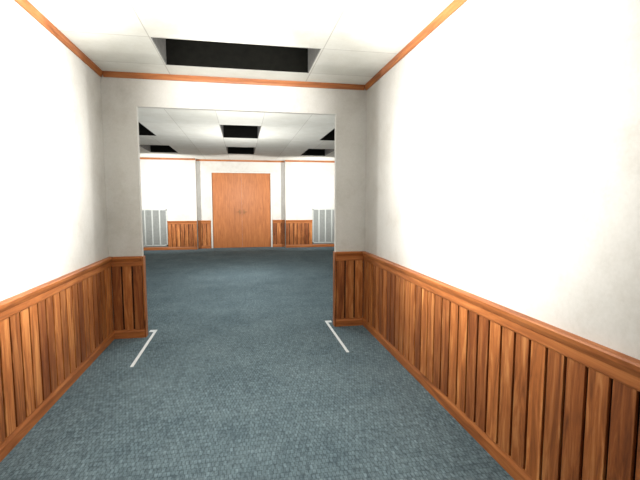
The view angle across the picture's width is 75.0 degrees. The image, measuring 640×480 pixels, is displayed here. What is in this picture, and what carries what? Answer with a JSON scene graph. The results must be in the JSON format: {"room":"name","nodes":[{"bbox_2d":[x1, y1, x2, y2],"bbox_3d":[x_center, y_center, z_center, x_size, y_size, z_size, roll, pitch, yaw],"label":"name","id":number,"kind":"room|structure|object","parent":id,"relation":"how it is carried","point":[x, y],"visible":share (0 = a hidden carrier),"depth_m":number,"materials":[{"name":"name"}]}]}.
{"room":"hallway","nodes":[
{"label":"hallway","id":0,"kind":"room"},
{"bbox_2d":[0,0,108,300],"bbox_3d":[-1.741,0.007,0.772,0.100,3.045,8.150,-1,5,-11],"label":"wall","id":1,"kind":"structure","parent":0,"point":[53,210],"depth_m":3.29,"materials":[{"name":"white paint"}]},
{"bbox_2d":[0,257,111,321],"bbox_3d":[-1.667,0.614,0.841,0.050,0.115,8.150,-1,5,-11],"label":"trim","id":2,"kind":"structure","parent":1,"relation":"attached to","point":[13,305],"depth_m":3.22,"materials":[{"name":"brown wood"}]},
{"bbox_2d":[0,267,113,443],"bbox_3d":[-1.681,1.047,0.878,0.022,0.755,8.150,-1,5,-11],"label":"wall paneling","id":3,"kind":"structure","parent":1,"relation":"attached to","point":[43,343],"depth_m":3.24,"materials":[{"name":"brown wood"}]},
{"bbox_2d":[0,331,114,461],"bbox_3d":[-1.677,1.473,0.917,0.030,0.100,8.150,-1,5,-11],"label":"baseboard","id":4,"kind":"structure","parent":1,"relation":"attached to","point":[17,435],"depth_m":3.21,"materials":[{"name":"brown wood"}]},
{"bbox_2d":[14,0,102,76],"bbox_3d":[-1.676,-1.479,0.648,0.032,0.059,8.150,-1,5,-11],"label":"trim","id":5,"kind":"structure","parent":1,"relation":"attached to","point":[26,5],"depth_m":3.49,"materials":[{"name":"brown wood"}]},
{"bbox_2d":[100,75,366,321],"bbox_3d":[-0.949,-0.385,5.083,9.400,3.045,0.070,-1,5,-11],"label":"wall","id":6,"kind":"structure","parent":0,"point":[121,98],"depth_m":4.88,"materials":[{"name":"white paint"}]},
{"bbox_2d":[138,108,334,160],"bbox_3d":[-1.848,-2.344,9.732,9.600,0.012,9.850,-1,5,-11],"label":"ceiling","id":7,"kind":"structure","parent":0,"point":[197,134],"depth_m":8.96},
{"bbox_2d":[139,122,155,135],"bbox_3d":[-3.813,-2.484,8.251,0.780,0.560,1.600,-1,5,-11],"label":"well","id":8,"kind":"object","parent":7,"relation":"attached to","point":[143,130],"visible":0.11,"depth_m":9.07,"materials":[{"name":"black"}]},
{"bbox_2d":[139,145,177,152],"bbox_3d":[-4.402,-2.769,11.384,0.780,0.560,1.600,-1,5,-11],"label":"well","id":9,"kind":"object","parent":7,"relation":"attached to","point":[151,148],"visible":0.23,"depth_m":12.14,"materials":[{"name":"black"}]},
{"bbox_2d":[220,125,260,138],"bbox_3d":[-1.651,-2.521,8.654,0.780,0.560,1.600,-1,5,-11],"label":"well","id":10,"kind":"object","parent":7,"relation":"attached to","point":[228,131],"visible":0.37,"depth_m":9.43,"materials":[{"name":"black"}]},
{"bbox_2d":[226,147,255,153],"bbox_3d":[-2.239,-2.806,11.787,0.780,0.560,1.600,-1,5,-11],"label":"well","id":11,"kind":"object","parent":7,"relation":"attached to","point":[230,150],"visible":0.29,"depth_m":12.57,"materials":[{"name":"black"}]},
{"bbox_2d":[301,149,334,155],"bbox_3d":[-0.077,-2.843,12.190,0.780,0.560,1.600,-1,5,-11],"label":"well","id":12,"kind":"object","parent":7,"relation":"attached to","point":[317,152],"visible":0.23,"depth_m":12.98,"materials":[{"name":"black"}]},
{"bbox_2d":[320,128,334,140],"bbox_3d":[0.512,-2.557,9.057,0.780,0.560,1.600,-1,5,-11],"label":"well","id":13,"kind":"object","parent":7,"relation":"attached to","point":[330,136],"visible":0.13,"depth_m":9.82,"materials":[{"name":"black"}]},
{"bbox_2d":[140,159,334,246],"bbox_3d":[-2.718,-1.243,14.495,9.400,3.045,0.400,-1,5,-11],"label":"wall","id":14,"kind":"structure","parent":0,"point":[180,187],"depth_m":14.35,"materials":[{"name":"white paint"}]},
{"bbox_2d":[142,209,167,245],"bbox_3d":[-5.541,-0.405,13.811,0.930,1.220,0.049,-1,5,-11],"label":"air vent","id":15,"kind":"object","parent":14,"relation":"in","point":[154,221],"visible":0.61,"depth_m":13.82,"materials":[{"name":"metal"}]},
{"bbox_2d":[140,157,194,159],"bbox_3d":[-5.725,-2.658,13.581,3.200,0.059,0.032,-1,5,-11],"label":"trim","id":16,"kind":"structure","parent":14,"relation":"attached to","point":[140,157],"depth_m":13.71,"materials":[{"name":"brown wood"}]},
{"bbox_2d":[143,246,197,249],"bbox_3d":[-5.714,0.294,13.853,3.178,0.100,0.030,-1,5,-11],"label":"baseboard","id":17,"kind":"structure","parent":14,"relation":"attached to","point":[193,247],"depth_m":13.97,"materials":[{"name":"brown wood"}]},
{"bbox_2d":[167,221,196,223],"bbox_3d":[-4.617,-0.582,13.969,0.950,0.115,0.050,-1,5,-11],"label":"trim","id":18,"kind":"structure","parent":14,"relation":"attached to","point":[168,222],"depth_m":13.96,"materials":[{"name":"brown wood"}]},
{"bbox_2d":[167,224,197,246],"bbox_3d":[-4.620,-0.150,14.022,0.950,0.755,0.022,-1,5,-11],"label":"wall paneling","id":19,"kind":"structure","parent":14,"relation":"attached to","point":[179,235],"depth_m":14.02,"materials":[{"name":"brown wood"}]},
{"bbox_2d":[198,224,210,245],"bbox_3d":[-3.983,-0.184,14.394,0.440,0.755,0.022,-1,5,-11],"label":"wall paneling","id":20,"kind":"structure","parent":14,"relation":"attached to","point":[204,230],"depth_m":14.38,"materials":[{"name":"brown wood"}]},
{"bbox_2d":[198,220,210,223],"bbox_3d":[-3.980,-0.616,14.341,0.440,0.115,0.050,-1,5,-11],"label":"trim","id":21,"kind":"structure","parent":14,"relation":"attached to","point":[199,221],"depth_m":14.33,"materials":[{"name":"brown wood"}]},
{"bbox_2d":[198,245,211,248],"bbox_3d":[-3.982,0.242,14.429,0.440,0.100,0.030,-1,5,-11],"label":"baseboard","id":22,"kind":"structure","parent":14,"relation":"attached to","point":[208,246],"depth_m":14.41,"materials":[{"name":"brown wood"}]},
{"bbox_2d":[212,173,242,247],"bbox_3d":[-3.225,-1.024,14.514,0.996,2.589,0.045,-1,5,-11],"label":"leaf","id":23,"kind":"object","parent":14,"relation":"attached to","point":[226,187],"visible":1,"depth_m":14.49,"materials":[{"name":"brown wood"}]},
{"bbox_2d":[196,159,284,162],"bbox_3d":[-2.724,-2.732,14.393,3.000,0.059,0.032,-1,5,-11],"label":"trim","id":24,"kind":"structure","parent":14,"relation":"attached to","point":[196,159],"depth_m":14.38,"materials":[{"name":"brown wood"}]},
{"bbox_2d":[210,171,272,247],"bbox_3d":[-2.724,-1.052,14.550,2.110,2.655,0.025,-1,5,-11],"label":"frame","id":25,"kind":"object","parent":14,"relation":"attached to","point":[211,172],"visible":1,"depth_m":14.42,"materials":[{"name":"paint"}]},
{"bbox_2d":[241,173,270,246],"bbox_3d":[-2.244,-1.040,14.697,0.996,2.589,0.045,-1,5,-11],"label":"leaf","id":26,"kind":"object","parent":14,"relation":"attached to","point":[256,222],"visible":1,"depth_m":14.67,"materials":[{"name":"brown wood"}]},
{"bbox_2d":[272,220,284,222],"bbox_3d":[-1.464,-0.659,14.810,0.440,0.115,0.050,-1,5,-11],"label":"trim","id":27,"kind":"structure","parent":14,"relation":"attached to","point":[274,221],"depth_m":14.80,"materials":[{"name":"brown wood"}]},
{"bbox_2d":[273,244,284,246],"bbox_3d":[-1.466,0.199,14.898,0.440,0.100,0.030,-1,5,-11],"label":"baseboard","id":28,"kind":"structure","parent":14,"relation":"attached to","point":[274,245],"depth_m":14.89,"materials":[{"name":"brown wood"}]},
{"bbox_2d":[273,223,284,243],"bbox_3d":[-1.467,-0.227,14.863,0.440,0.755,0.022,-1,5,-11],"label":"wall paneling","id":29,"kind":"structure","parent":14,"relation":"attached to","point":[278,228],"depth_m":14.85,"materials":[{"name":"brown wood"}]},
{"bbox_2d":[286,223,311,244],"bbox_3d":[-0.737,-0.216,14.745,0.950,0.755,0.022,-1,5,-11],"label":"wall paneling","id":30,"kind":"structure","parent":14,"relation":"attached to","point":[296,233],"depth_m":14.73,"materials":[{"name":"brown wood"}]},
{"bbox_2d":[286,220,312,222],"bbox_3d":[-0.735,-0.648,14.692,0.950,0.115,0.050,-1,5,-11],"label":"trim","id":31,"kind":"structure","parent":14,"relation":"attached to","point":[287,221],"depth_m":14.68,"materials":[{"name":"brown wood"}]},
{"bbox_2d":[286,244,333,247],"bbox_3d":[0.358,0.191,14.984,3.178,0.100,0.030,-1,5,-11],"label":"baseboard","id":32,"kind":"structure","parent":14,"relation":"attached to","point":[301,245],"depth_m":14.85,"materials":[{"name":"brown wood"}]},
{"bbox_2d":[285,160,334,162],"bbox_3d":[0.369,-2.761,14.716,3.200,0.059,0.032,-1,5,-11],"label":"trim","id":33,"kind":"structure","parent":14,"relation":"attached to","point":[285,160],"depth_m":14.55,"materials":[{"name":"brown wood"}]},
{"bbox_2d":[312,209,333,242],"bbox_3d":[0.189,-0.502,14.879,0.930,1.220,0.049,-1,5,-11],"label":"air vent","id":34,"kind":"object","parent":14,"relation":"in","point":[323,219],"visible":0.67,"depth_m":14.86,"materials":[{"name":"metal"}]},
{"bbox_2d":[28,0,453,84],"bbox_3d":[-0.171,-1.537,0.875,3.275,0.012,8.250,-1,5,-11],"label":"ceiling","id":35,"kind":"structure","parent":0,"point":[356,39],"depth_m":3.49,"materials":[{"name":"tile"}]},
{"bbox_2d":[151,37,320,72],"bbox_3d":[-0.810,-2.111,4.155,1.530,0.560,0.750,-1,5,-11],"label":"ceiling opening","id":36,"kind":"object","parent":35,"relation":"attached to","point":[180,52],"visible":0.38,"depth_m":4.51,"materials":[{"name":"black"}]},
{"bbox_2d":[0,247,513,479],"bbox_3d":[-1.099,1.098,6.023,9.600,0.080,18.200,-1,5,-11],"label":"floor","id":37,"kind":"structure","parent":0,"point":[242,374],"depth_m":3.43,"materials":[{"name":"blue carpet"}]},
{"bbox_2d":[130,330,156,366],"bbox_3d":[-1.972,1.181,4.641,0.085,0.004,1.200,-1,5,-11],"label":"tape","id":38,"kind":"object","parent":37,"relation":"on","point":[153,331],"visible":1,"depth_m":4.59,"materials":[{"name":"white plastic"}]},
{"bbox_2d":[325,320,348,351],"bbox_3d":[0.215,1.144,5.048,0.085,0.004,1.200,-1,5,-11],"label":"tape","id":39,"kind":"object","parent":37,"relation":"on","point":[327,322],"visible":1,"depth_m":4.99,"materials":[{"name":"white plastic"}]},
{"bbox_2d":[365,0,639,359],"bbox_3d":[1.380,-0.045,1.353,0.100,3.045,8.150,-1,5,-11],"label":"wall","id":40,"kind":"structure","parent":0,"point":[503,148],"depth_m":2.35,"materials":[{"name":"white paint"}]},
{"bbox_2d":[365,0,466,89],"bbox_3d":[1.315,-1.530,1.206,0.032,0.059,8.150,-1,5,-11],"label":"trim","id":41,"kind":"structure","parent":40,"relation":"attached to","point":[454,5],"depth_m":3.60,"materials":[{"name":"brown wood"}]},
{"bbox_2d":[363,318,533,479],"bbox_3d":[1.316,1.422,1.475,0.030,0.100,8.150,-1,5,-11],"label":"baseboard","id":42,"kind":"structure","parent":40,"relation":"attached to","point":[510,466],"depth_m":3.02,"materials":[{"name":"brown wood"}]},
{"bbox_2d":[362,251,639,391],"bbox_3d":[1.306,0.563,1.395,0.050,0.115,8.150,-1,5,-11],"label":"trim","id":43,"kind":"structure","parent":40,"relation":"attached to","point":[623,368],"depth_m":2.21,"materials":[{"name":"brown wood"}]},
{"bbox_2d":[363,261,639,479],"bbox_3d":[1.320,0.996,1.437,0.022,0.755,8.150,-1,5,-11],"label":"wall paneling","id":44,"kind":"structure","parent":40,"relation":"attached to","point":[556,416],"depth_m":2.40,"materials":[{"name":"brown wood"}]},
{"bbox_3d":[-6.517,-0.742,9.000,0.100,3.045,9.850,-1,5,-11],"label":"wall","id":45,"kind":"structure","parent":0,"visible":0},
{"bbox_2d":[111,256,141,266],"bbox_3d":[-2.247,0.250,4.836,0.343,0.115,0.050,-1,5,-11],"label":"trim","id":46,"kind":"structure","parent":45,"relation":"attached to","point":[121,261],"depth_m":4.83,"materials":[{"name":"brown wood"}]},
{"bbox_2d":[111,266,144,330],"bbox_3d":[-2.249,0.682,4.889,0.343,0.755,0.022,-1,5,-11],"label":"wall paneling","id":47,"kind":"structure","parent":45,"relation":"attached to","point":[127,281],"depth_m":4.88,"materials":[{"name":"brown wood"}]},
{"bbox_2d":[114,329,144,338],"bbox_3d":[-2.248,1.108,4.924,0.343,0.100,0.030,-1,5,-11],"label":"baseboard","id":48,"kind":"structure","parent":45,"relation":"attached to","point":[136,333],"depth_m":4.91,"materials":[{"name":"brown wood"}]},
{"bbox_2d":[142,256,147,336],"bbox_3d":[-2.078,0.670,4.952,0.018,0.966,0.100,-1,5,-11],"label":"trim","id":49,"kind":"structure","parent":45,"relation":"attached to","point":[143,257],"depth_m":4.93,"materials":[{"name":"brown wood"}]},
{"bbox_2d":[102,71,364,89],"bbox_3d":[-0.927,-1.867,4.900,3.011,0.059,0.032,-1,5,-11],"label":"trim","id":50,"kind":"structure","parent":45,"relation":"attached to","point":[113,74],"depth_m":4.87,"materials":[{"name":"brown wood"}]},
{"bbox_2d":[333,251,335,326],"bbox_3d":[0.185,0.632,5.374,0.018,0.966,0.100,-1,5,-11],"label":"trim","id":51,"kind":"structure","parent":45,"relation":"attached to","point":[334,253],"depth_m":5.35,"materials":[{"name":"brown wood"}]},
{"bbox_2d":[336,260,362,318],"bbox_3d":[0.381,0.637,5.379,0.368,0.755,0.022,-1,5,-11],"label":"wall paneling","id":52,"kind":"structure","parent":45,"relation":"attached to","point":[349,274],"depth_m":5.37,"materials":[{"name":"brown wood"}]},
{"bbox_2d":[336,251,362,260],"bbox_3d":[0.383,0.205,5.326,0.368,0.115,0.050,-1,5,-11],"label":"trim","id":53,"kind":"structure","parent":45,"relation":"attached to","point":[345,255],"depth_m":5.32,"materials":[{"name":"brown wood"}]},
{"bbox_2d":[336,317,362,326],"bbox_3d":[0.381,1.063,5.414,0.368,0.100,0.030,-1,5,-11],"label":"baseboard","id":54,"kind":"structure","parent":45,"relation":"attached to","point":[346,321],"depth_m":5.40,"materials":[{"name":"brown wood"}]}
]}

